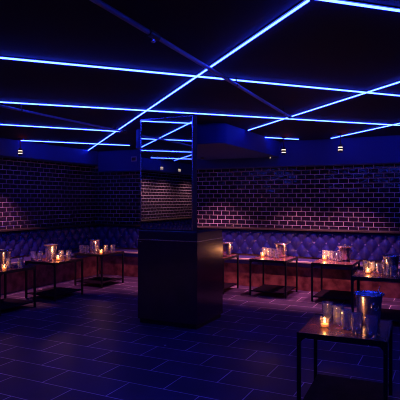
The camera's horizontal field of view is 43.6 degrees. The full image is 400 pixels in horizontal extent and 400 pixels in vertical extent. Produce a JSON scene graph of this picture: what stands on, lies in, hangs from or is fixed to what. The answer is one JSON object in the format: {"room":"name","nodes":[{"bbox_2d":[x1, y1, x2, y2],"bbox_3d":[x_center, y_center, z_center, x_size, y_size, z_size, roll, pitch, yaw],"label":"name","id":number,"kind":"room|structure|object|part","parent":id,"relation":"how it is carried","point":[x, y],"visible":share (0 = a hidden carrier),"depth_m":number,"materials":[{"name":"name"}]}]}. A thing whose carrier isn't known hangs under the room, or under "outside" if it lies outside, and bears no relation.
{"room":"entertainment venue","nodes":[
{"label":"entertainment venue","id":0,"kind":"room"},
{"bbox_2d":[0,158,94,258],"bbox_3d":[-5.036,0.225,4.586,0.129,2.350,12.700,0,0,27],"label":"wall","id":1,"kind":"structure","parent":0,"point":[32,193],"depth_m":8.95,"materials":[{"name":"brick"}]},
{"bbox_2d":[0,138,97,165],"bbox_3d":[-4.828,-0.818,4.477,0.340,0.265,12.690,0,0,27],"label":"trim","id":2,"kind":"structure","parent":1,"relation":"attached to","point":[9,148],"depth_m":8.56,"materials":[{"name":"blue paint"}]},
{"bbox_2d":[0,223,97,231],"bbox_3d":[-4.909,0.490,4.520,0.165,0.030,12.695,0,0,27],"label":"trim","id":3,"kind":"structure","parent":1,"relation":"attached to","point":[91,224],"depth_m":8.77,"materials":[{"name":"grey wood"}]},
{"bbox_2d":[76,276,121,283],"bbox_3d":[-1.673,1.334,8.327,0.508,0.016,0.592,0,0,27],"label":"shelf","id":4,"kind":"object","parent":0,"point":[94,280],"depth_m":8.24,"materials":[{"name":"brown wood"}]},
{"bbox_2d":[0,0,399,150],"bbox_3d":[-0.738,-1.000,2.437,9.900,0.100,13.100,0,0,27],"label":"ceiling","id":5,"kind":"structure","parent":0,"point":[321,43],"depth_m":3.51,"materials":[{"name":"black paint"}]},
{"bbox_2d":[17,138,22,155],"bbox_3d":[-2.773,-0.816,7.714,0.090,0.268,0.090,0,0,27],"label":"ceiling spotlight","id":6,"kind":"object","parent":5,"relation":"hanging from","point":[20,139],"visible":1,"depth_m":7.69,"materials":[{"name":"black metal"}]},
{"bbox_2d":[0,123,117,131],"bbox_3d":[-2.339,-0.942,6.284,2.878,0.017,0.024,0,0,-25],"label":"light strip","id":7,"kind":"object","parent":5,"relation":"attached to","point":[0,123],"visible":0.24,"depth_m":6.51,"materials":[{"name":"blue plastic"}]},
{"bbox_2d":[0,104,126,132],"bbox_3d":[-1.849,-0.906,4.709,0.035,0.087,3.970,0,0,27],"label":"ceiling pipe","id":8,"kind":"object","parent":5,"relation":"hanging from","point":[2,106],"visible":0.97,"depth_m":5.36,"materials":[{"name":"blue"}]},
{"bbox_2d":[21,140,129,145],"bbox_3d":[-2.021,-0.942,8.246,1.788,0.017,0.025,0,0,-24],"label":"light strip","id":9,"kind":"object","parent":5,"relation":"attached to","point":[21,140],"visible":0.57,"depth_m":8.21,"materials":[{"name":"blue plastic"}]},
{"bbox_2d":[90,0,291,118],"bbox_3d":[0.003,-0.902,3.273,0.041,0.095,4.660,0,0,25],"label":"ceiling pipe","id":10,"kind":"object","parent":5,"relation":"hanging from","point":[153,35],"visible":1,"depth_m":2.87,"materials":[{"name":"blue"}]},
{"bbox_2d":[88,0,309,150],"bbox_3d":[-0.806,-0.942,5.917,0.024,0.017,7.616,0,0,-20],"label":"light strip","id":11,"kind":"object","parent":5,"relation":"attached to","point":[303,2],"visible":1,"depth_m":3.18,"materials":[{"name":"blue plastic"}]},
{"bbox_2d":[0,56,399,95],"bbox_3d":[0.593,-0.942,4.036,6.158,0.017,0.027,0,0,-21],"label":"light strip","id":12,"kind":"object","parent":5,"relation":"attached to","point":[1,57],"visible":1,"depth_m":3.73,"materials":[{"name":"blue plastic"}]},
{"bbox_2d":[0,101,399,125],"bbox_3d":[0.259,-0.942,5.528,7.552,0.017,0.024,0,0,-19],"label":"light strip","id":13,"kind":"object","parent":5,"relation":"attached to","point":[0,101],"visible":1,"depth_m":5.38,"materials":[{"name":"blue plastic"}]},
{"bbox_2d":[136,123,278,159],"bbox_3d":[0.177,-0.825,7.431,1.370,0.250,2.250,0,0,27],"label":"ceiling bulkhead","id":14,"kind":"object","parent":5,"relation":"attached to","point":[215,141],"depth_m":6.80,"materials":[{"name":"blue paint"}]},
{"bbox_2d":[265,137,298,139],"bbox_3d":[1.212,-0.942,7.605,0.707,0.017,0.024,0,0,-24],"label":"light strip","id":15,"kind":"object","parent":5,"relation":"attached to","point":[265,137],"visible":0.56,"depth_m":7.61,"materials":[{"name":"blue plastic"}]},
{"bbox_2d":[281,137,286,154],"bbox_3d":[1.266,-0.816,7.562,0.090,0.268,0.090,0,0,27],"label":"ceiling spotlight","id":16,"kind":"object","parent":5,"relation":"hanging from","point":[283,147],"visible":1,"depth_m":7.54,"materials":[{"name":"black metal"}]},
{"bbox_2d":[247,80,399,130],"bbox_3d":[1.426,-0.942,4.456,0.027,0.017,4.824,0,0,-19],"label":"light strip","id":17,"kind":"object","parent":5,"relation":"attached to","point":[398,81],"visible":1,"depth_m":4.81,"materials":[{"name":"blue plastic"}]},
{"bbox_2d":[337,133,343,152],"bbox_3d":[2.017,-0.816,7.187,0.090,0.268,0.090,0,0,27],"label":"ceiling spotlight","id":18,"kind":"object","parent":5,"relation":"hanging from","point":[340,147],"visible":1,"depth_m":7.16,"materials":[{"name":"black metal"}]},
{"bbox_2d":[319,0,399,11],"bbox_3d":[1.743,-0.942,2.730,2.575,0.017,0.026,0,0,-18],"label":"light strip","id":19,"kind":"object","parent":5,"relation":"attached to","point":[348,2],"visible":1,"depth_m":2.41,"materials":[{"name":"blue plastic"}]},
{"bbox_2d":[331,122,399,138],"bbox_3d":[2.412,-0.942,6.247,0.025,0.017,2.875,0,0,-17],"label":"light strip","id":20,"kind":"object","parent":5,"relation":"attached to","point":[399,122],"visible":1,"depth_m":6.73,"materials":[{"name":"blue plastic"}]},
{"bbox_2d":[0,274,399,399],"bbox_3d":[-0.738,1.450,2.437,9.900,0.100,13.100,0,0,27],"label":"floor","id":21,"kind":"structure","parent":0,"point":[93,344],"depth_m":4.68,"materials":[{"name":"tile"}]},
{"bbox_2d":[0,264,35,315],"bbox_3d":[-2.532,1.133,6.407,0.560,0.533,0.604,0,0,27],"label":"cocktail table","id":22,"kind":"object","parent":21,"relation":"on","point":[5,303],"visible":0.83,"depth_m":6.48,"materials":[{"name":"brown wood"}]},
{"bbox_3d":[-2.421,1.151,6.032,0.025,0.498,0.025,0,0,27],"label":"leg","id":23,"kind":"part","parent":22,"relation":"part of","materials":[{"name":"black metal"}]},
{"bbox_3d":[-2.642,1.151,6.785,0.025,0.498,0.025,0,0,27],"label":"leg","id":24,"kind":"part","parent":22,"relation":"part of","materials":[{"name":"black metal"}]},
{"bbox_2d":[0,249,11,265],"bbox_3d":[-2.603,0.765,6.623,0.214,0.207,0.214,0,0,25],"label":"ice bucket","id":25,"kind":"object","parent":22,"relation":"on","point":[4,253],"visible":0.84,"depth_m":6.55,"materials":[{"name":"silver metal"}]},
{"bbox_2d":[5,258,10,268],"bbox_3d":[-2.442,0.804,6.364,0.078,0.130,0.078,0,0,-5],"label":"tumbler","id":26,"kind":"object","parent":22,"relation":"on","point":[7,260],"visible":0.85,"depth_m":6.33,"materials":[{"name":"clear glass"}]},
{"bbox_2d":[1,298,32,309],"bbox_3d":[-2.531,1.334,6.409,0.508,0.016,0.592,0,0,27],"label":"shelf","id":27,"kind":"object","parent":22,"relation":"attached to","point":[6,303],"depth_m":6.47,"materials":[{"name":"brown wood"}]},
{"bbox_3d":[-2.531,0.911,6.409,0.560,0.088,0.600,0,0,27],"label":"frame","id":28,"kind":"part","parent":22,"relation":"part of","materials":[{"name":"black metal"}]},
{"bbox_2d":[17,257,23,267],"bbox_3d":[-2.303,0.804,6.418,0.078,0.130,0.078,0,0,-22],"label":"tumbler","id":29,"kind":"object","parent":22,"relation":"on","point":[20,260],"visible":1,"depth_m":6.39,"materials":[{"name":"clear glass"}]},
{"bbox_3d":[-2.163,1.151,6.546,0.025,0.498,0.025,0,0,27],"label":"leg","id":30,"kind":"part","parent":22,"relation":"part of","materials":[{"name":"black metal"}]},
{"bbox_2d":[0,225,96,294],"bbox_3d":[-4.723,0.954,4.374,0.578,0.893,12.500,0,0,27],"label":"banquette","id":31,"kind":"object","parent":21,"relation":"on","point":[21,243],"visible":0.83,"depth_m":8.57,"materials":[{"name":"blue leather"}]},
{"bbox_3d":[-4.940,0.719,4.482,0.094,0.423,12.500,0,0,27],"label":"backrest","id":32,"kind":"part","parent":31,"relation":"part of","materials":[{"name":"blue leather"}]},
{"bbox_3d":[-4.785,0.998,4.154,0.465,0.085,12.050,0,0,27],"label":"seat","id":33,"kind":"part","parent":31,"relation":"part of","materials":[{"name":"blue leather"}]},
{"bbox_2d":[25,257,83,300],"bbox_3d":[-2.116,1.133,7.283,0.560,0.533,0.604,0,0,27],"label":"cocktail table","id":34,"kind":"object","parent":21,"relation":"on","point":[54,291],"visible":0.85,"depth_m":7.15,"materials":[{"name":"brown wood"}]},
{"bbox_3d":[-2.483,1.151,7.148,0.025,0.498,0.025,0,0,27],"label":"leg","id":35,"kind":"part","parent":34,"relation":"part of","materials":[{"name":"black metal"}]},
{"bbox_2d":[30,251,35,260],"bbox_3d":[-2.397,0.804,7.180,0.078,0.130,0.078,0,0,-9],"label":"tumbler","id":36,"kind":"object","parent":34,"relation":"on","point":[32,253],"visible":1,"depth_m":7.15,"materials":[{"name":"clear glass"}]},
{"bbox_2d":[37,251,42,260],"bbox_3d":[-2.290,0.804,7.149,0.078,0.130,0.078,0,0,-26],"label":"tumbler","id":37,"kind":"object","parent":34,"relation":"on","point":[40,253],"visible":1,"depth_m":7.12,"materials":[{"name":"clear glass"}]},
{"bbox_2d":[47,251,51,260],"bbox_3d":[-2.151,0.804,7.146,0.078,0.130,0.078,0,0,-43],"label":"tumbler","id":38,"kind":"object","parent":34,"relation":"on","point":[49,253],"visible":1,"depth_m":7.12,"materials":[{"name":"clear glass"}]},
{"bbox_2d":[44,244,57,258],"bbox_3d":[-2.218,0.765,7.437,0.214,0.207,0.214,0,0,25],"label":"ice bucket","id":39,"kind":"object","parent":34,"relation":"on","point":[48,247],"visible":0.91,"depth_m":7.38,"materials":[{"name":"silver metal"}]},
{"bbox_2d":[27,287,80,296],"bbox_3d":[-2.115,1.334,7.285,0.508,0.016,0.592,0,0,27],"label":"shelf","id":40,"kind":"object","parent":34,"relation":"attached to","point":[49,292],"depth_m":7.25,"materials":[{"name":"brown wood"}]},
{"bbox_3d":[-2.115,0.911,7.285,0.560,0.088,0.600,0,0,27],"label":"frame","id":41,"kind":"part","parent":34,"relation":"part of","materials":[{"name":"black metal"}]},
{"bbox_3d":[-2.005,1.151,6.908,0.025,0.498,0.025,0,0,27],"label":"leg","id":42,"kind":"part","parent":34,"relation":"part of","materials":[{"name":"black metal"}]},
{"bbox_2d":[59,250,63,258],"bbox_3d":[-2.048,0.804,7.386,0.078,0.130,0.078,0,0,30],"label":"tumbler","id":43,"kind":"object","parent":34,"relation":"on","point":[61,252],"visible":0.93,"depth_m":7.36,"materials":[{"name":"clear glass"}]},
{"bbox_2d":[66,250,71,258],"bbox_3d":[-1.923,0.804,7.334,0.078,0.130,0.078,0,0,12],"label":"tumbler","id":44,"kind":"object","parent":34,"relation":"on","point":[68,252],"visible":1,"depth_m":7.31,"materials":[{"name":"clear glass"}]},
{"bbox_3d":[-1.748,1.151,7.423,0.025,0.498,0.025,0,0,27],"label":"leg","id":45,"kind":"part","parent":34,"relation":"part of","materials":[{"name":"black metal"}]},
{"bbox_2d":[74,250,123,287],"bbox_3d":[-1.673,1.133,8.325,0.560,0.533,0.604,0,0,27],"label":"cocktail table","id":46,"kind":"object","parent":21,"relation":"on","point":[101,280],"visible":0.87,"depth_m":8.18,"materials":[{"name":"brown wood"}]},
{"bbox_3d":[-2.040,1.151,8.190,0.025,0.498,0.025,0,0,27],"label":"leg","id":47,"kind":"part","parent":46,"relation":"part of","materials":[{"name":"black metal"}]},
{"bbox_2d":[79,245,83,252],"bbox_3d":[-1.932,0.804,8.177,0.078,0.130,0.078,0,0,-13],"label":"tumbler","id":48,"kind":"object","parent":46,"relation":"on","point":[80,246],"visible":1,"depth_m":8.14,"materials":[{"name":"clear glass"}]},
{"bbox_2d":[85,245,88,253],"bbox_3d":[-1.838,0.804,8.130,0.078,0.130,0.078,0,0,-30],"label":"tumbler","id":49,"kind":"object","parent":46,"relation":"on","point":[86,246],"visible":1,"depth_m":8.10,"materials":[{"name":"clear glass"}]},
{"bbox_2d":[88,239,100,251],"bbox_3d":[-1.771,0.765,8.399,0.214,0.207,0.214,0,0,25],"label":"ice bucket","id":50,"kind":"object","parent":46,"relation":"on","point":[92,242],"visible":0.91,"depth_m":8.34,"materials":[{"name":"silver metal"}]},
{"bbox_2d":[93,245,96,253],"bbox_3d":[-1.704,0.804,8.119,0.078,0.130,0.078,0,0,43],"label":"tumbler","id":51,"kind":"object","parent":46,"relation":"on","point":[94,246],"visible":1,"depth_m":8.09,"materials":[{"name":"clear glass"}]},
{"bbox_3d":[-1.783,1.151,8.704,0.025,0.498,0.025,0,0,27],"label":"leg","id":52,"kind":"part","parent":46,"relation":"part of","materials":[{"name":"black metal"}]},
{"bbox_3d":[-1.673,0.911,8.327,0.560,0.088,0.600,0,0,27],"label":"frame","id":53,"kind":"part","parent":46,"relation":"part of","materials":[{"name":"black metal"}]},
{"bbox_3d":[-1.562,1.151,7.950,0.025,0.498,0.025,0,0,27],"label":"leg","id":54,"kind":"part","parent":46,"relation":"part of","materials":[{"name":"black metal"}]},
{"bbox_2d":[103,245,107,252],"bbox_3d":[-1.547,0.804,8.220,0.078,0.130,0.078,0,0,26],"label":"tumbler","id":55,"kind":"object","parent":46,"relation":"on","point":[105,246],"visible":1,"depth_m":8.19,"materials":[{"name":"clear glass"}]},
{"bbox_2d":[111,244,114,252],"bbox_3d":[-1.440,0.804,8.267,0.078,0.130,0.078,0,0,8],"label":"tumbler","id":56,"kind":"object","parent":46,"relation":"on","point":[113,245],"visible":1,"depth_m":8.23,"materials":[{"name":"clear glass"}]},
{"bbox_3d":[-1.305,1.151,8.465,0.025,0.498,0.025,0,0,27],"label":"leg","id":57,"kind":"part","parent":46,"relation":"part of","materials":[{"name":"black metal"}]},
{"bbox_2d":[137,229,222,329],"bbox_3d":[-0.220,0.875,5.843,0.767,1.050,0.685,0,0,27],"label":"pedestal","id":58,"kind":"object","parent":21,"relation":"on","point":[180,273],"depth_m":5.56,"materials":[{"name":"paint"}]},
{"bbox_2d":[140,115,196,230],"bbox_3d":[-0.367,-0.299,5.750,0.690,1.296,0.112,0,0,27],"label":"mirror panel","id":59,"kind":"object","parent":58,"relation":"on","point":[168,145],"visible":1,"depth_m":5.69,"materials":[{"name":"grey mirror"}]},
{"bbox_2d":[139,229,221,240],"bbox_3d":[-0.218,0.398,5.847,0.750,0.095,0.665,0,0,27],"label":"countertop","id":60,"kind":"structure","parent":58,"relation":"on","point":[201,234],"depth_m":5.57,"materials":[{"name":"black"}]},
{"bbox_2d":[223,254,238,293],"bbox_3d":[0.232,1.133,7.798,0.560,0.533,0.604,0,0,27],"label":"cocktail table","id":61,"kind":"object","parent":21,"relation":"on","point":[225,285],"visible":0.34,"depth_m":7.84,"materials":[{"name":"brown wood"}]},
{"bbox_3d":[0.343,1.151,7.423,0.025,0.498,0.025,0,0,27],"label":"leg","id":62,"kind":"part","parent":61,"relation":"part of","materials":[{"name":"black metal"}]},
{"bbox_2d":[223,242,232,255],"bbox_3d":[0.407,0.765,7.768,0.214,0.207,0.214,0,0,-2],"label":"ice bucket","id":63,"kind":"object","parent":61,"relation":"on","point":[227,246],"visible":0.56,"depth_m":7.69,"materials":[{"name":"silver metal"}]},
{"bbox_2d":[224,282,236,288],"bbox_3d":[0.233,1.334,7.799,0.508,0.016,0.592,0,0,27],"label":"shelf","id":64,"kind":"object","parent":61,"relation":"attached to","point":[226,285],"depth_m":7.85,"materials":[{"name":"brown wood"}]},
{"bbox_3d":[0.233,0.911,7.799,0.560,0.088,0.600,0,0,27],"label":"frame","id":65,"kind":"part","parent":61,"relation":"part of","materials":[{"name":"black metal"}]},
{"bbox_3d":[0.600,1.151,7.937,0.025,0.498,0.025,0,0,27],"label":"leg","id":66,"kind":"part","parent":61,"relation":"part of","materials":[{"name":"black metal"}]},
{"bbox_2d":[76,225,399,298],"bbox_3d":[1.950,0.954,7.825,9.450,0.893,0.578,0,0,27],"label":"banquette","id":67,"kind":"object","parent":21,"relation":"on","point":[366,246],"visible":0.58,"depth_m":8.07,"materials":[{"name":"blue leather"}]},
{"bbox_3d":[1.931,0.998,7.786,9.450,0.085,0.465,0,0,27],"label":"seat","id":68,"kind":"part","parent":67,"relation":"part of","materials":[{"name":"blue leather"}]},
{"bbox_3d":[2.058,0.719,8.041,9.450,0.423,0.094,0,0,27],"label":"backrest","id":69,"kind":"part","parent":67,"relation":"part of","materials":[{"name":"blue leather"}]},
{"bbox_2d":[249,256,297,297],"bbox_3d":[1.108,1.133,7.494,0.560,0.533,0.604,0,0,27],"label":"cocktail table","id":70,"kind":"object","parent":21,"relation":"on","point":[265,288],"visible":0.98,"depth_m":7.35,"materials":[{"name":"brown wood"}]},
{"bbox_3d":[0.741,1.151,7.358,0.025,0.498,0.025,0,0,27],"label":"leg","id":71,"kind":"part","parent":70,"relation":"part of","materials":[{"name":"black metal"}]},
{"bbox_3d":[0.998,1.151,7.872,0.025,0.498,0.025,0,0,27],"label":"leg","id":72,"kind":"part","parent":70,"relation":"part of","materials":[{"name":"black metal"}]},
{"bbox_2d":[262,247,266,255],"bbox_3d":[1.006,0.804,7.793,0.078,0.130,0.078,0,0,-34],"label":"tumbler","id":73,"kind":"object","parent":70,"relation":"on","point":[264,249],"visible":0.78,"depth_m":7.76,"materials":[{"name":"clear glass"}]},
{"bbox_2d":[270,248,274,256],"bbox_3d":[1.100,0.804,7.589,0.078,0.130,0.078,0,0,21],"label":"tumbler","id":74,"kind":"object","parent":70,"relation":"on","point":[271,249],"visible":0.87,"depth_m":7.56,"materials":[{"name":"clear glass"}]},
{"bbox_2d":[251,284,295,293],"bbox_3d":[1.109,1.334,7.495,0.508,0.016,0.592,0,0,27],"label":"shelf","id":75,"kind":"object","parent":70,"relation":"attached to","point":[265,288],"depth_m":7.41,"materials":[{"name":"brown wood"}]},
{"bbox_3d":[1.109,0.911,7.495,0.560,0.088,0.600,0,0,27],"label":"frame","id":76,"kind":"part","parent":70,"relation":"part of","materials":[{"name":"black metal"}]},
{"bbox_2d":[274,249,278,257],"bbox_3d":[1.149,0.804,7.475,0.078,0.130,0.078,0,0,4],"label":"tumbler","id":77,"kind":"object","parent":70,"relation":"on","point":[276,251],"visible":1,"depth_m":7.45,"materials":[{"name":"clear glass"}]},
{"bbox_2d":[274,243,287,257],"bbox_3d":[1.239,0.765,7.620,0.214,0.207,0.214,0,0,-35],"label":"ice bucket","id":78,"kind":"object","parent":70,"relation":"on","point":[282,247],"visible":0.83,"depth_m":7.55,"materials":[{"name":"silver metal"}]},
{"bbox_3d":[1.220,1.151,7.119,0.025,0.498,0.025,0,0,27],"label":"leg","id":79,"kind":"part","parent":70,"relation":"part of","materials":[{"name":"black metal"}]},
{"bbox_3d":[1.477,1.151,7.633,0.025,0.498,0.025,0,0,27],"label":"leg","id":80,"kind":"part","parent":70,"relation":"part of","materials":[{"name":"black metal"}]},
{"bbox_2d":[311,258,359,300],"bbox_3d":[1.918,1.133,7.055,0.560,0.533,0.604,0,0,27],"label":"cocktail table","id":81,"kind":"object","parent":21,"relation":"on","point":[324,293],"visible":0.91,"depth_m":6.94,"materials":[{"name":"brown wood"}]},
{"bbox_3d":[1.551,1.151,6.920,0.025,0.498,0.025,0,0,27],"label":"leg","id":82,"kind":"part","parent":81,"relation":"part of","materials":[{"name":"black metal"}]},
{"bbox_3d":[1.808,1.151,7.434,0.025,0.498,0.025,0,0,27],"label":"leg","id":83,"kind":"part","parent":81,"relation":"part of","materials":[{"name":"black metal"}]},
{"bbox_2d":[322,250,326,257],"bbox_3d":[1.841,0.804,7.375,0.078,0.130,0.078,0,0,35],"label":"tumbler","id":84,"kind":"object","parent":81,"relation":"on","point":[324,252],"visible":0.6,"depth_m":7.34,"materials":[{"name":"clear glass"}]},
{"bbox_2d":[327,250,331,259],"bbox_3d":[1.896,0.804,7.292,0.078,0.130,0.078,0,0,18],"label":"tumbler","id":85,"kind":"object","parent":81,"relation":"on","point":[328,251],"visible":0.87,"depth_m":7.26,"materials":[{"name":"clear glass"}]},
{"bbox_2d":[331,251,336,260],"bbox_3d":[1.927,0.804,7.187,0.078,0.130,0.078,0,0,0],"label":"tumbler","id":86,"kind":"object","parent":81,"relation":"on","point":[333,253],"visible":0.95,"depth_m":7.16,"materials":[{"name":"clear glass"}]},
{"bbox_2d":[313,289,355,299],"bbox_3d":[1.919,1.334,7.057,0.508,0.016,0.592,0,0,27],"label":"shelf","id":87,"kind":"object","parent":81,"relation":"attached to","point":[324,293],"depth_m":7.02,"materials":[{"name":"brown wood"}]},
{"bbox_3d":[1.919,0.911,7.057,0.560,0.088,0.600,0,0,27],"label":"frame","id":88,"kind":"part","parent":81,"relation":"part of","materials":[{"name":"black metal"}]},
{"bbox_2d":[336,252,341,261],"bbox_3d":[1.972,0.804,7.086,0.078,0.130,0.078,0,0,-17],"label":"tumbler","id":89,"kind":"object","parent":81,"relation":"on","point":[338,254],"visible":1,"depth_m":7.06,"materials":[{"name":"clear glass"}]},
{"bbox_2d":[337,246,352,260],"bbox_3d":[2.075,0.765,7.158,0.214,0.207,0.214,0,0,-2],"label":"ice bucket","id":90,"kind":"object","parent":81,"relation":"on","point":[346,250],"visible":0.78,"depth_m":7.09,"materials":[{"name":"silver metal"}]},
{"bbox_2d":[297,313,392,399],"bbox_3d":[1.010,1.133,3.439,0.560,0.533,0.604,0,0,24],"label":"cocktail table","id":91,"kind":"object","parent":21,"relation":"on","point":[323,387],"visible":0.98,"depth_m":3.39,"materials":[{"name":"brown wood"}]},
{"bbox_3d":[0.650,1.151,3.286,0.025,0.498,0.025,0,0,24],"label":"leg","id":92,"kind":"part","parent":91,"relation":"part of","materials":[{"name":"black metal"}]},
{"bbox_3d":[0.881,1.151,3.812,0.025,0.498,0.025,0,0,24],"label":"leg","id":93,"kind":"part","parent":91,"relation":"part of","materials":[{"name":"black metal"}]},
{"bbox_2d":[320,316,329,327],"bbox_3d":[0.850,0.834,3.410,0.066,0.070,0.066,0,0,27],"label":"votive candle","id":94,"kind":"object","parent":91,"relation":"on","point":[322,325],"visible":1,"depth_m":3.40,"materials":[{"name":"clear glass"}]},
{"bbox_2d":[322,301,332,320],"bbox_3d":[0.926,0.804,3.629,0.078,0.130,0.078,0,0,27],"label":"tumbler","id":95,"kind":"object","parent":91,"relation":"on","point":[327,306],"visible":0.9,"depth_m":3.60,"materials":[{"name":"clear glass"}]},
{"bbox_2d":[333,304,343,324],"bbox_3d":[0.971,0.804,3.506,0.078,0.130,0.078,0,0,9],"label":"tumbler","id":96,"kind":"object","parent":91,"relation":"on","point":[336,307],"visible":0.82,"depth_m":3.48,"materials":[{"name":"clear glass"}]},
{"bbox_3d":[1.011,0.911,3.441,0.560,0.088,0.600,0,0,24],"label":"frame","id":97,"kind":"part","parent":91,"relation":"part of","materials":[{"name":"black metal"}]},
{"bbox_2d":[340,308,351,329],"bbox_3d":[0.988,0.804,3.374,0.078,0.130,0.078,0,0,-8],"label":"tumbler","id":98,"kind":"object","parent":91,"relation":"on","point":[345,312],"visible":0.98,"depth_m":3.34,"materials":[{"name":"clear glass"}]},
{"bbox_2d":[303,374,388,399],"bbox_3d":[1.011,1.334,3.441,0.508,0.016,0.592,0,0,24],"label":"shelf","id":99,"kind":"object","parent":91,"relation":"attached to","point":[323,387],"depth_m":3.50,"materials":[{"name":"brown wood"}]},
{"bbox_2d":[351,312,362,333],"bbox_3d":[1.026,0.804,3.271,0.078,0.130,0.078,0,0,-25],"label":"tumbler","id":100,"kind":"object","parent":91,"relation":"on","point":[356,317],"visible":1,"depth_m":3.24,"materials":[{"name":"clear glass"}]},
{"bbox_2d":[353,290,384,323],"bbox_3d":[1.203,0.765,3.558,0.214,0.207,0.214,0,0,-6],"label":"ice bucket","id":101,"kind":"object","parent":91,"relation":"on","point":[368,305],"visible":0.8,"depth_m":3.49,"materials":[{"name":"silver metal"}]},
{"bbox_2d":[360,292,376,295],"bbox_3d":[1.201,0.693,3.555,0.161,0.082,0.164,0,0,27],"label":"ice cubes","id":102,"kind":"object","parent":101,"relation":"in","point":[367,293],"visible":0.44,"depth_m":3.55,"materials":[{"name":"white"}]},
{"bbox_2d":[365,315,377,337],"bbox_3d":[1.091,0.804,3.178,0.078,0.130,0.078,0,0,-42],"label":"tumbler","id":103,"kind":"object","parent":91,"relation":"on","point":[371,321],"visible":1,"depth_m":3.15,"materials":[{"name":"clear glass"}]},
{"bbox_3d":[1.140,1.151,3.071,0.025,0.498,0.025,0,0,24],"label":"leg","id":104,"kind":"part","parent":91,"relation":"part of","materials":[{"name":"black metal"}]},
{"bbox_3d":[1.371,1.151,3.597,0.025,0.498,0.025,0,0,24],"label":"leg","id":105,"kind":"part","parent":91,"relation":"part of","materials":[{"name":"black metal"}]},
{"bbox_2d":[351,270,399,321],"bbox_3d":[2.097,1.133,5.848,0.560,0.533,0.604,0,0,24],"label":"cocktail table","id":106,"kind":"object","parent":21,"relation":"on","point":[386,314],"visible":0.7,"depth_m":5.69,"materials":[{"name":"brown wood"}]},
{"bbox_3d":[1.737,1.151,5.694,0.025,0.498,0.025,0,0,24],"label":"leg","id":107,"kind":"part","parent":106,"relation":"part of","materials":[{"name":"black metal"}]},
{"bbox_2d":[362,260,368,270],"bbox_3d":[2.035,0.804,6.138,0.078,0.130,0.078,0,0,31],"label":"tumbler","id":108,"kind":"object","parent":106,"relation":"on","point":[365,262],"visible":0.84,"depth_m":6.11,"materials":[{"name":"clear glass"}]},
{"bbox_2d":[369,261,375,272],"bbox_3d":[2.075,0.804,6.006,0.078,0.130,0.078,0,0,13],"label":"tumbler","id":109,"kind":"object","parent":106,"relation":"on","point":[372,264],"visible":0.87,"depth_m":5.98,"materials":[{"name":"clear glass"}]},
{"bbox_3d":[2.097,0.911,5.850,0.560,0.088,0.600,0,0,24],"label":"frame","id":110,"kind":"part","parent":106,"relation":"part of","materials":[{"name":"black metal"}]},
{"bbox_2d":[376,262,382,273],"bbox_3d":[2.111,0.804,5.888,0.078,0.130,0.078,0,0,-4],"label":"tumbler","id":111,"kind":"object","parent":106,"relation":"on","point":[379,266],"visible":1,"depth_m":5.86,"materials":[{"name":"clear glass"}]},
{"bbox_2d":[383,264,389,275],"bbox_3d":[2.151,0.804,5.767,0.078,0.130,0.078,0,0,-21],"label":"tumbler","id":112,"kind":"object","parent":106,"relation":"on","point":[386,267],"visible":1,"depth_m":5.74,"materials":[{"name":"clear glass"}]},
{"bbox_2d":[380,308,399,321],"bbox_3d":[2.097,1.334,5.850,0.508,0.016,0.592,0,0,24],"label":"shelf","id":113,"kind":"object","parent":106,"relation":"attached to","point":[386,314],"depth_m":5.79,"materials":[{"name":"brown wood"}]},
{"bbox_2d":[382,254,399,272],"bbox_3d":[2.285,0.765,5.979,0.214,0.207,0.214,0,0,-2],"label":"ice bucket","id":114,"kind":"object","parent":106,"relation":"on","point":[390,259],"visible":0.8,"depth_m":5.91,"materials":[{"name":"silver metal"}]},
{"bbox_2d":[390,265,396,276],"bbox_3d":[2.182,0.804,5.639,0.078,0.130,0.078,0,0,-38],"label":"tumbler","id":115,"kind":"object","parent":106,"relation":"on","point":[393,268],"visible":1,"depth_m":5.61,"materials":[{"name":"clear glass"}]},
{"bbox_2d":[95,164,399,262],"bbox_3d":[2.127,0.225,8.167,9.500,2.350,0.129,0,0,27],"label":"wall","id":116,"kind":"structure","parent":0,"point":[350,197],"depth_m":8.46,"materials":[{"name":"brick"}]},
{"bbox_2d":[97,223,399,233],"bbox_3d":[2.121,0.490,8.010,9.370,0.030,0.165,0,0,27],"label":"trim","id":117,"kind":"structure","parent":116,"relation":"attached to","point":[214,227],"depth_m":8.33,"materials":[{"name":"grey wood"}]},
{"bbox_2d":[98,135,399,172],"bbox_3d":[2.178,-0.750,7.878,9.150,0.400,0.340,0,0,27],"label":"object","id":118,"kind":"structure","parent":116,"relation":"attached to","point":[376,150],"depth_m":7.95,"materials":[{"name":"blue paint"}]}
]}

